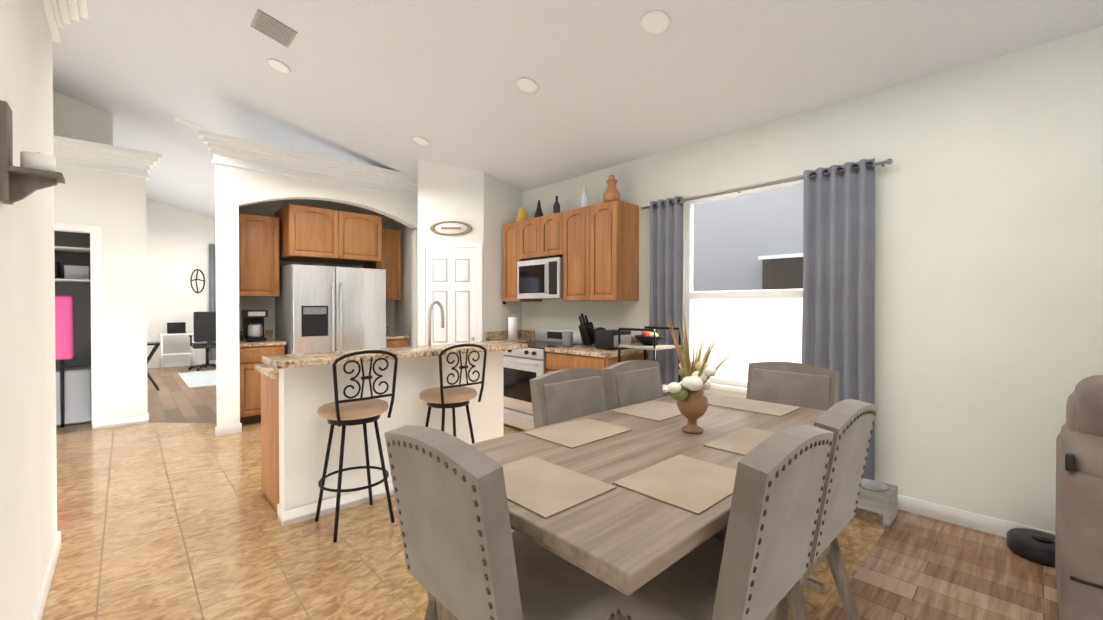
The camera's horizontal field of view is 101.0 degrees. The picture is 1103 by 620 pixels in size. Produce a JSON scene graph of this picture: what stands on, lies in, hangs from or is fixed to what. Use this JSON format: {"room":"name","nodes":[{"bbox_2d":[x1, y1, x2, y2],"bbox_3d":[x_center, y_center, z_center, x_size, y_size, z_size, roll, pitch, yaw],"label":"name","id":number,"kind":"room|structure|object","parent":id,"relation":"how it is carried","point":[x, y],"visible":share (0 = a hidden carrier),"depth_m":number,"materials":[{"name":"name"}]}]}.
{"room":"dining area","nodes":[
{"label":"dining area","id":0,"kind":"room"},
{"bbox_2d":[0,0,56,619],"bbox_3d":[-0.400,-0.161,-0.078,0.130,3.000,6.900,0,1,-43],"label":"wall","id":1,"kind":"structure","parent":0,"point":[28,496],"depth_m":1.77,"materials":[{"name":"white paint"}]},
{"bbox_2d":[0,100,64,204],"bbox_3d":[-1.651,-0.485,1.447,0.133,0.300,0.110,0,1,-43],"label":"candle sconce","id":2,"kind":"object","parent":1,"relation":"attached to","point":[33,172],"visible":1,"depth_m":1.42,"materials":[{"name":"brown wood"}]},
{"bbox_2d":[42,0,88,42],"bbox_3d":[-0.446,-1.586,-0.042,0.400,0.270,7.035,0,1,-43],"label":"crown molding","id":3,"kind":"structure","parent":1,"relation":"attached to","point":[58,12],"depth_m":2.44,"materials":[{"name":"white"}]},
{"bbox_2d":[53,91,112,367],"bbox_3d":[-6.188,-0.853,4.543,2.600,4.300,0.930,0,1,-43],"label":"wall","id":4,"kind":"structure","parent":0,"point":[73,118],"depth_m":5.49,"materials":[{"name":"grey paint"}]},
{"bbox_2d":[54,246,90,282],"bbox_3d":[-5.687,-0.519,5.167,0.760,0.380,0.490,0,1,-43],"label":"closet shelf","id":5,"kind":"object","parent":4,"relation":"attached to","point":[78,274],"visible":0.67,"depth_m":5.19,"materials":[{"name":"white wood"}]},
{"bbox_2d":[54,165,147,418],"bbox_3d":[-5.727,-0.200,4.262,2.880,3.000,0.120,0,1,-43],"label":"wall","id":6,"kind":"structure","parent":0,"point":[113,205],"depth_m":5.05,"materials":[{"name":"white paint"}]},
{"bbox_2d":[54,223,103,429],"bbox_3d":[-5.240,0.196,4.712,0.840,2.200,0.135,0,1,-43],"label":"trim","id":7,"kind":"structure","parent":6,"relation":"attached to","point":[96,324],"depth_m":4.92,"materials":[{"name":"white"}]},
{"bbox_2d":[53,135,161,179],"bbox_3d":[-5.638,-1.635,4.253,3.015,0.270,0.275,0,1,-43],"label":"crown molding","id":8,"kind":"structure","parent":6,"relation":"attached to","point":[77,153],"depth_m":4.91,"materials":[{"name":"white wood"}]},
{"bbox_2d":[56,365,216,433],"bbox_3d":[-6.123,1.258,8.586,9.000,0.001,8.050,0,1,-43],"label":"floor","id":9,"kind":"structure","parent":0,"point":[175,398],"depth_m":6.42,"materials":[{"name":"brown wood"}]},
{"bbox_2d":[55,296,75,427],"bbox_3d":[-5.385,0.568,5.001,0.180,1.450,0.120,0,1,-43],"label":"floor lamp","id":10,"kind":"object","parent":9,"relation":"on","point":[73,395],"depth_m":5.00,"materials":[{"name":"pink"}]},
{"bbox_2d":[76,366,91,423],"bbox_3d":[-5.506,0.981,5.221,0.340,0.620,0.400,0,1,-43],"label":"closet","id":11,"kind":"object","parent":9,"relation":"on","point":[83,373],"depth_m":5.15,"materials":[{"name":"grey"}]},
{"bbox_2d":[147,342,159,389],"bbox_3d":[-6.468,0.901,7.197,0.400,0.756,0.400,0,1,-43],"label":"side table","id":12,"kind":"object","parent":9,"relation":"on","point":[153,351],"visible":0.29,"depth_m":7.15,"materials":[{"name":"black metal"}]},
{"bbox_2d":[159,332,194,369],"bbox_3d":[-8.059,0.874,9.783,0.580,0.750,0.450,0,1,-43],"label":"office desk","id":13,"kind":"object","parent":9,"relation":"on","point":[161,335],"visible":0.85,"depth_m":9.70,"materials":[{"name":"white wood"}]},
{"bbox_2d":[167,322,186,333],"bbox_3d":[-8.035,0.384,9.746,0.310,0.228,0.230,0,1,-43],"label":"laptop","id":14,"kind":"object","parent":13,"relation":"on","point":[175,327],"visible":0.96,"depth_m":9.80,"materials":[{"name":"black plastic"}]},
{"bbox_2d":[178,370,215,387],"bbox_3d":[-5.976,1.251,8.758,1.750,0.010,2.200,0,1,-43],"label":"rug","id":15,"kind":"object","parent":9,"relation":"on","point":[198,379],"visible":0.36,"depth_m":8.29,"materials":[{"name":"white fabric"}]},
{"bbox_2d":[188,312,215,370],"bbox_3d":[-7.278,0.641,9.609,0.631,1.220,0.630,0,1,-43],"label":"office chair","id":16,"kind":"object","parent":9,"relation":"on","point":[204,327],"visible":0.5,"depth_m":9.35,"materials":[{"name":"black"}]},
{"bbox_2d":[146,198,214,363],"bbox_3d":[-7.899,-1.357,10.455,9.400,5.200,0.140,0,1,-43],"label":"wall","id":17,"kind":"structure","parent":0,"point":[178,241],"depth_m":10.00,"materials":[{"name":"white paint"}]},
{"bbox_2d":[190,269,204,292],"bbox_3d":[-7.986,-0.655,10.261,0.264,0.544,0.024,0,1,-43],"label":"wall art","id":18,"kind":"object","parent":17,"relation":"attached to","point":[196,279],"visible":1,"depth_m":10.25,"materials":[{"name":"black metal"}]},
{"bbox_2d":[209,244,215,359],"bbox_3d":[-7.677,-0.182,10.485,0.367,2.650,0.094,0,1,-43],"label":"curtain","id":19,"kind":"object","parent":17,"relation":"attached to","point":[212,286],"visible":0.19,"depth_m":10.39,"materials":[{"name":"grey fabric"}]},
{"bbox_2d":[215,163,417,425],"bbox_3d":[-2.967,-0.215,5.851,2.320,3.000,1.060,0,1,-43],"label":"wall","id":20,"kind":"structure","parent":0,"point":[238,190],"depth_m":4.93,"materials":[{"name":"white paint"}]},
{"bbox_2d":[198,130,417,197],"bbox_3d":[-2.970,-1.649,5.742,2.455,0.270,1.195,0,1,-43],"label":"crown molding","id":21,"kind":"structure","parent":20,"relation":"attached to","point":[242,153],"depth_m":5.17,"materials":[{"name":"white wood"}]},
{"bbox_2d":[239,204,400,299],"bbox_3d":[-2.950,-0.690,5.913,1.995,1.110,0.739,0,1,-43],"label":"upper cabinet","id":22,"kind":"object","parent":20,"relation":"attached to","point":[290,232],"visible":0.77,"depth_m":5.51,"materials":[{"name":"brown wood"}]},
{"bbox_2d":[394,160,521,346],"bbox_3d":[-1.544,-0.344,6.321,1.300,3.250,2.320,0,1,-43],"label":"wall","id":23,"kind":"structure","parent":0,"point":[484,206],"depth_m":5.43,"materials":[{"name":"white paint"}]},
{"bbox_2d":[430,221,471,235],"bbox_3d":[-1.194,-0.971,5.402,0.500,0.170,0.022,0,1,0],"label":"oval sign","id":24,"kind":"object","parent":23,"relation":"attached to","point":[451,228],"visible":1,"depth_m":5.40,"materials":[{"name":"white wood"}]},
{"bbox_2d":[420,243,481,345],"bbox_3d":[-1.194,0.244,5.416,0.550,2.090,0.522,0,1,-43],"label":"door","id":25,"kind":"structure","parent":23,"relation":"attached to","point":[451,278],"depth_m":5.41,"materials":[{"name":"white wood"}]},
{"bbox_2d":[42,422,883,619],"bbox_3d":[-3.084,1.296,4.616,14.000,0.001,19.000,0,1,-43],"label":"floor","id":26,"kind":"structure","parent":0,"point":[167,521],"depth_m":2.55,"materials":[{"name":"beige tile"}]},
{"bbox_2d":[239,339,408,424],"bbox_3d":[-2.963,0.844,5.940,1.995,0.880,0.703,0,1,-43],"label":"base cabinet","id":27,"kind":"object","parent":26,"relation":"on","point":[250,390],"visible":0.29,"depth_m":5.11,"materials":[{"name":"brown wood"}]},
{"bbox_2d":[239,326,408,346],"bbox_3d":[-2.966,0.329,5.929,2.012,0.149,0.707,0,1,-43],"label":"countertop","id":28,"kind":"structure","parent":27,"relation":"on","point":[268,335],"depth_m":5.49,"materials":[{"name":"stone"}]},
{"bbox_2d":[241,310,267,341],"bbox_3d":[-3.534,0.184,5.414,0.230,0.369,0.245,0,1,-43],"label":"coffee maker","id":29,"kind":"object","parent":28,"relation":"on","point":[253,325],"visible":1,"depth_m":5.37,"materials":[{"name":"black plastic"}]},
{"bbox_2d":[275,264,385,354],"bbox_3d":[-2.833,0.375,5.874,1.100,1.820,0.897,0,1,-43],"label":"fridge","id":30,"kind":"object","parent":26,"relation":"on","point":[325,309],"visible":0.54,"depth_m":5.52,"materials":[{"name":"grey metal"}]},
{"bbox_2d":[315,350,397,541],"bbox_3d":[-1.214,0.774,2.808,0.410,1.082,0.429,0,1,-43],"label":"stool","id":31,"kind":"object","parent":26,"relation":"on","point":[349,411],"visible":1,"depth_m":2.70,"materials":[{"name":"black metal"}]},
{"bbox_2d":[261,350,503,526],"bbox_3d":[-1.244,0.814,3.570,1.684,0.984,0.689,0,1,-43],"label":"kitchen island","id":32,"kind":"object","parent":26,"relation":"on","point":[295,429],"visible":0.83,"depth_m":3.04,"materials":[{"name":"white paint"}]},
{"bbox_2d":[255,341,527,378],"bbox_3d":[-1.174,0.354,3.499,1.830,0.145,0.910,0,1,-43],"label":"island countertop","id":33,"kind":"structure","parent":32,"relation":"on","point":[272,366],"depth_m":3.03,"materials":[{"name":"stone"}]},
{"bbox_2d":[428,301,443,344],"bbox_3d":[-0.966,0.151,3.799,0.242,0.463,0.182,0,1,-43],"label":"faucet","id":34,"kind":"object","parent":33,"relation":"on","point":[433,303],"visible":0.83,"depth_m":3.70,"materials":[{"name":"silver metal"}]},
{"bbox_2d":[419,344,486,443],"bbox_3d":[-0.733,0.770,3.260,0.410,1.082,0.429,0,1,-43],"label":"stool","id":35,"kind":"object","parent":26,"relation":"on","point":[453,396],"visible":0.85,"depth_m":3.13,"materials":[{"name":"black metal"}]},
{"bbox_2d":[384,425,618,619],"bbox_3d":[-0.124,0.832,1.397,0.590,1.001,0.508,0,1,-43],"label":"chair","id":36,"kind":"object","parent":26,"relation":"on","point":[469,554],"visible":0.81,"depth_m":1.21,"materials":[{"name":"grey fabric"}]},
{"bbox_2d":[503,328,582,430],"bbox_3d":[-0.134,0.748,5.034,0.697,1.050,0.760,0,1,-43],"label":"range","id":37,"kind":"object","parent":26,"relation":"on","point":[523,367],"visible":0.44,"depth_m":4.86,"materials":[{"name":"silver metal"}]},
{"bbox_2d":[546,352,565,373],"bbox_3d":[0.316,0.856,4.627,0.632,0.880,0.442,0,1,-43],"label":"base cabinet","id":38,"kind":"object","parent":26,"relation":"on","point":[557,361],"depth_m":4.47,"materials":[{"name":"brown wood"}]},
{"bbox_2d":[530,368,606,427],"bbox_3d":[0.267,0.824,2.326,0.508,1.001,0.590,0,1,-43],"label":"chair","id":39,"kind":"object","parent":26,"relation":"on","point":[558,396],"visible":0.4,"depth_m":2.42,"materials":[{"name":"grey fabric"}]},
{"bbox_2d":[566,353,647,369],"bbox_3d":[0.549,0.859,4.379,0.632,0.880,0.467,0,1,-43],"label":"base cabinet","id":40,"kind":"object","parent":26,"relation":"on","point":[572,361],"depth_m":4.18,"materials":[{"name":"brown wood"}]},
{"bbox_2d":[480,330,648,357],"bbox_3d":[0.051,0.338,4.899,0.642,0.149,1.936,0,1,-43],"label":"countertop","id":41,"kind":"structure","parent":40,"relation":"on","point":[581,349],"depth_m":4.46,"materials":[{"name":"stone"}]},
{"bbox_2d":[507,313,518,340],"bbox_3d":[-0.467,0.203,5.499,0.150,0.329,0.150,0,1,-43],"label":"paper towel","id":42,"kind":"object","parent":41,"relation":"on","point":[512,328],"visible":1,"depth_m":5.45,"materials":[{"name":"white paper"}]},
{"bbox_2d":[562,332,572,346],"bbox_3d":[0.165,0.300,4.680,0.120,0.150,0.120,0,1,-43],"label":"canister","id":43,"kind":"object","parent":41,"relation":"on","point":[567,339],"visible":1,"depth_m":4.63,"materials":[{"name":"silver metal"}]},
{"bbox_2d":[578,313,593,345],"bbox_3d":[0.370,0.200,4.693,0.207,0.334,0.100,0,1,-43],"label":"knife block","id":44,"kind":"object","parent":41,"relation":"on","point":[586,328],"visible":1,"depth_m":4.65,"materials":[{"name":"black"}]},
{"bbox_2d":[594,327,605,345],"bbox_3d":[0.496,0.275,4.620,0.120,0.200,0.117,0,1,-43],"label":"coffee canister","id":45,"kind":"object","parent":41,"relation":"on","point":[599,328],"visible":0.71,"depth_m":4.60,"materials":[{"name":"black"}]},
{"bbox_2d":[595,329,630,349],"bbox_3d":[0.605,0.286,4.431,0.300,0.183,0.225,0,1,-43],"label":"toaster","id":46,"kind":"object","parent":41,"relation":"on","point":[606,339],"visible":0.88,"depth_m":4.34,"materials":[{"name":"black"}]},
{"bbox_2d":[602,360,663,410],"bbox_3d":[0.690,0.820,2.723,0.508,1.001,0.590,0,1,-43],"label":"chair","id":47,"kind":"object","parent":26,"relation":"on","point":[626,383],"visible":0.35,"depth_m":2.81,"materials":[{"name":"grey fabric"}]},
{"bbox_2d":[470,392,824,596],"bbox_3d":[0.555,0.938,2.034,2.020,0.765,1.020,0,1,-43],"label":"dining table","id":48,"kind":"object","parent":26,"relation":"on","point":[625,541],"visible":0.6,"depth_m":1.33,"materials":[{"name":"brown wood"}]},
{"bbox_2d":[501,456,615,518],"bbox_3d":[-0.043,0.557,1.470,0.300,0.004,0.400,0,1,-43],"label":"placemat","id":49,"kind":"object","parent":48,"relation":"on","point":[541,487],"visible":0.71,"depth_m":1.43,"materials":[{"name":"beige fabric"}]},
{"bbox_2d":[524,418,631,448],"bbox_3d":[0.124,0.551,2.066,0.400,0.004,0.300,0,1,-43],"label":"placemat","id":50,"kind":"object","parent":48,"relation":"on","point":[576,433],"visible":1,"depth_m":2.04,"materials":[{"name":"beige fabric"}]},
{"bbox_2d":[612,400,681,421],"bbox_3d":[0.577,0.547,2.490,0.400,0.004,0.300,0,1,-43],"label":"placemat","id":51,"kind":"object","parent":48,"relation":"on","point":[655,410],"visible":0.79,"depth_m":2.47,"materials":[{"name":"beige fabric"}]},
{"bbox_2d":[613,455,736,514],"bbox_3d":[0.446,0.556,1.490,0.400,0.004,0.300,0,1,-43],"label":"placemat","id":52,"kind":"object","parent":48,"relation":"on","point":[693,485],"visible":0.86,"depth_m":1.46,"materials":[{"name":"beige fabric"}]},
{"bbox_2d":[667,311,729,433],"bbox_3d":[0.649,0.279,2.066,0.293,0.549,0.288,0,1,-43],"label":"centerpiece","id":53,"kind":"object","parent":48,"relation":"on","point":[687,393],"visible":1,"depth_m":2.02,"materials":[{"name":"brown ceramic"}]},
{"bbox_2d":[703,427,774,455],"bbox_3d":[0.869,0.553,1.887,0.400,0.004,0.300,0,1,-43],"label":"placemat","id":54,"kind":"object","parent":48,"relation":"on","point":[744,441],"visible":0.5,"depth_m":1.90,"materials":[{"name":"beige fabric"}]},
{"bbox_2d":[708,397,800,416],"bbox_3d":[1.153,0.546,2.592,0.300,0.004,0.400,0,1,-43],"label":"placemat","id":55,"kind":"object","parent":48,"relation":"on","point":[767,408],"visible":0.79,"depth_m":2.56,"materials":[{"name":"beige fabric"}]},
{"bbox_2d":[618,326,680,392],"bbox_3d":[0.849,0.727,3.940,0.402,1.150,0.382,0,1,-43],"label":"rack","id":56,"kind":"object","parent":26,"relation":"on","point":[654,347],"visible":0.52,"depth_m":3.88,"materials":[{"name":"black metal"}]},
{"bbox_2d":[634,331,664,344],"bbox_3d":[0.849,0.235,3.936,0.260,0.134,0.253,0,1,-43],"label":"fruit bowl","id":57,"kind":"object","parent":56,"relation":"on","point":[646,338],"visible":0.9,"depth_m":3.87,"materials":[{"name":"black metal"}]},
{"bbox_2d":[617,425,833,619],"bbox_3d":[0.479,0.832,1.427,0.508,1.001,0.590,0,1,-43],"label":"chair","id":58,"kind":"object","parent":26,"relation":"on","point":[754,565],"visible":0.73,"depth_m":1.21,"materials":[{"name":"grey fabric"}]},
{"bbox_2d":[746,362,839,410],"bbox_3d":[1.296,0.821,2.633,0.590,1.001,0.508,0,1,-43],"label":"chair","id":59,"kind":"object","parent":26,"relation":"on","point":[800,385],"visible":0.38,"depth_m":2.74,"materials":[{"name":"grey fabric"}]},
{"bbox_2d":[712,399,876,619],"bbox_3d":[0.880,0.828,1.803,0.508,1.001,0.590,0,1,-43],"label":"chair","id":60,"kind":"object","parent":26,"relation":"on","point":[849,423],"visible":0.46,"depth_m":1.59,"materials":[{"name":"grey fabric"}]},
{"bbox_2d":[857,478,897,530],"bbox_3d":[1.942,1.205,2.941,0.240,0.214,0.440,0,1,-43],"label":"pet feeder","id":61,"kind":"object","parent":26,"relation":"on","point":[878,497],"visible":0.4,"depth_m":2.77,"materials":[{"name":"grey wood"}]},
{"bbox_2d":[52,0,1102,218],"bbox_3d":[-3.752,-2.446,4.161,7.650,2.033,17.900,0,1,-43],"label":"ceiling","id":62,"kind":"structure","parent":0,"point":[379,83],"depth_m":3.64,"materials":[{"name":"white paint"}]},
{"bbox_2d":[175,117,203,129],"bbox_3d":[-4.437,-2.275,5.573,0.274,0.078,0.140,0,1,-43],"label":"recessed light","id":63,"kind":"object","parent":62,"relation":"in","point":[187,123],"visible":0.85,"depth_m":5.55,"materials":[{"name":"white"}]},
{"bbox_2d":[250,9,296,47],"bbox_3d":[-2.167,-2.189,3.548,0.264,0.075,0.270,0,1,-43],"label":"ceiling vent","id":64,"kind":"object","parent":62,"relation":"in","point":[272,28],"visible":0.98,"depth_m":3.53,"materials":[{"name":"grey metal"}]},
{"bbox_2d":[266,59,290,73],"bbox_3d":[-2.417,-2.156,4.027,0.186,0.054,0.190,0,1,-43],"label":"recessed light","id":65,"kind":"object","parent":62,"relation":"in","point":[278,66],"visible":0.98,"depth_m":4.02,"materials":[{"name":"white glass"}]},
{"bbox_2d":[412,136,428,145],"bbox_3d":[-1.418,-1.829,4.924,0.186,0.054,0.190,0,1,-43],"label":"recessed light","id":66,"kind":"object","parent":62,"relation":"in","point":[419,140],"visible":0.92,"depth_m":4.91,"materials":[{"name":"white glass"}]},
{"bbox_2d":[516,78,538,93],"bbox_3d":[-0.196,-1.809,3.673,0.186,0.054,0.190,0,1,-43],"label":"recessed light","id":67,"kind":"object","parent":62,"relation":"in","point":[527,85],"visible":1,"depth_m":3.67,"materials":[{"name":"white"}]},
{"bbox_2d":[640,10,670,35],"bbox_3d":[0.649,-1.790,2.838,0.186,0.054,0.190,0,1,-43],"label":"recessed light","id":68,"kind":"object","parent":62,"relation":"in","point":[655,22],"visible":1,"depth_m":2.83,"materials":[{"name":"white"}]},
{"bbox_2d":[522,26,1102,532],"bbox_3d":[2.321,-0.164,3.050,0.140,2.950,7.740,0,1,-43],"label":"wall","id":69,"kind":"structure","parent":0,"point":[988,330],"depth_m":2.75,"materials":[{"name":"white paint"}]},
{"bbox_2d":[503,221,541,301],"bbox_3d":[-0.354,-0.572,5.535,0.349,0.940,0.330,0,1,-43],"label":"upper cabinet","id":70,"kind":"object","parent":69,"relation":"attached to","point":[510,230],"depth_m":5.43,"materials":[{"name":"brown wood"}]},
{"bbox_2d":[519,218,534,259],"bbox_3d":[-0.100,-0.814,5.263,0.349,0.450,0.412,0,1,-43],"label":"upper cabinet","id":71,"kind":"object","parent":69,"relation":"attached to","point":[526,227],"depth_m":5.21,"materials":[{"name":"brown wood"}]},
{"bbox_2d":[516,207,527,221],"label":"vase","id":72,"kind":"object","parent":71,"relation":"on","point":[521,215],"depth_m":5.50,"materials":[{"name":"gold ceramic"}]},
{"bbox_2d":[31,360,1054,619],"bbox_3d":[-2.309,1.250,4.520,9.000,0.095,16.200,0,1,-43],"label":"baseboard","id":73,"kind":"structure","parent":69,"relation":"attached to","point":[987,524],"depth_m":2.78,"materials":[{"name":"white"}]},
{"bbox_2d":[535,212,562,259],"bbox_3d":[0.104,-0.812,5.045,0.349,0.450,0.412,0,1,-43],"label":"upper cabinet","id":74,"kind":"object","parent":69,"relation":"attached to","point":[548,228],"depth_m":4.94,"materials":[{"name":"brown wood"}]},
{"bbox_2d":[534,200,542,217],"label":"vase","id":75,"kind":"object","parent":74,"relation":"on","point":[538,213],"depth_m":5.29,"materials":[{"name":"black metal"}]},
{"bbox_2d":[517,257,562,298],"bbox_3d":[-0.033,-0.343,5.126,0.430,0.430,0.700,0,1,-43],"label":"microwave","id":76,"kind":"object","parent":74,"relation":"attached to","point":[540,279],"visible":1,"depth_m":4.96,"materials":[{"name":"silver metal"}]},
{"bbox_2d":[553,196,559,213],"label":"bottle","id":77,"kind":"object","parent":74,"relation":"on","point":[556,207],"depth_m":5.07,"materials":[{"name":"black glass"}]},
{"bbox_2d":[559,207,582,300],"bbox_3d":[0.394,-0.565,4.738,0.349,0.940,0.437,0,1,-43],"label":"upper cabinet","id":78,"kind":"object","parent":69,"relation":"attached to","point":[572,256],"depth_m":4.67,"materials":[{"name":"brown wood"}]},
{"bbox_2d":[583,200,638,300],"bbox_3d":[0.602,-0.563,4.517,0.349,0.940,0.397,0,1,-43],"label":"upper cabinet","id":79,"kind":"object","parent":69,"relation":"attached to","point":[596,247],"depth_m":4.39,"materials":[{"name":"brown wood"}]},
{"bbox_2d":[581,186,587,207],"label":"bottle","id":80,"kind":"object","parent":79,"relation":"on","point":[584,198],"depth_m":4.77,"materials":[{"name":"white glass"}]},
{"bbox_2d":[603,175,619,202],"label":"vase","id":81,"kind":"object","parent":79,"relation":"on","point":[611,193],"depth_m":4.47,"materials":[{"name":"orange ceramic"}]},
{"bbox_2d":[685,179,803,392],"bbox_3d":[1.584,-0.171,3.792,0.140,1.690,1.110,0,1,-43],"label":"window","id":82,"kind":"structure","parent":69,"relation":"in","point":[690,295],"depth_m":3.96,"materials":[{"name":"white"}]},
{"bbox_2d":[640,158,892,479],"bbox_3d":[1.544,0.080,3.682,0.128,2.190,1.980,0,1,-43],"label":"window curtains","id":83,"kind":"object","parent":69,"relation":"attached to","point":[838,311],"visible":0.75,"depth_m":3.21,"materials":[{"name":"grey fabric"}]},
{"bbox_2d":[824,510,1058,619],"bbox_3d":[2.156,1.334,0.236,4.250,0.001,3.840,0,1,-43],"label":"floor","id":84,"kind":"structure","parent":0,"point":[913,566],"depth_m":2.22,"materials":[{"name":"brown wood"}]},
{"bbox_2d":[1007,528,1054,567],"bbox_3d":[2.622,1.262,2.428,0.270,0.102,0.270,0,1,-43],"label":"robot vacuum","id":85,"kind":"object","parent":84,"relation":"on","point":[1036,546],"visible":0.75,"depth_m":2.40,"materials":[{"name":"black plastic"}]},
{"bbox_2d":[1055,375,1102,619],"bbox_3d":[2.977,0.798,1.159,0.884,1.000,2.250,0,1,-43],"label":"sofa","id":86,"kind":"object","parent":84,"relation":"on","point":[1079,519],"visible":1,"depth_m":1.67,"materials":[{"name":"leather"}]},
{"label":"outside","id":87,"kind":"structure","parent":0,"visible":0},
{"label":"ground","id":88,"kind":"structure","parent":87,"visible":0},
{"bbox_2d":[693,289,802,380],"bbox_3d":[2.003,0.549,5.954,0.140,1.670,18.000,0,1,-43],"label":"fence","id":89,"kind":"object","parent":88,"relation":"on","point":[744,332],"visible":0.02,"depth_m":5.53,"materials":[{"name":"plastic"}]},
{"bbox_2d":[693,184,803,290],"bbox_3d":[3.819,-1.681,7.637,0.360,6.100,22.000,0,1,-43],"label":"house","id":90,"kind":"structure","parent":88,"relation":"on","point":[753,241],"depth_m":7.87,"materials":[{"name":"grey"}]}
]}

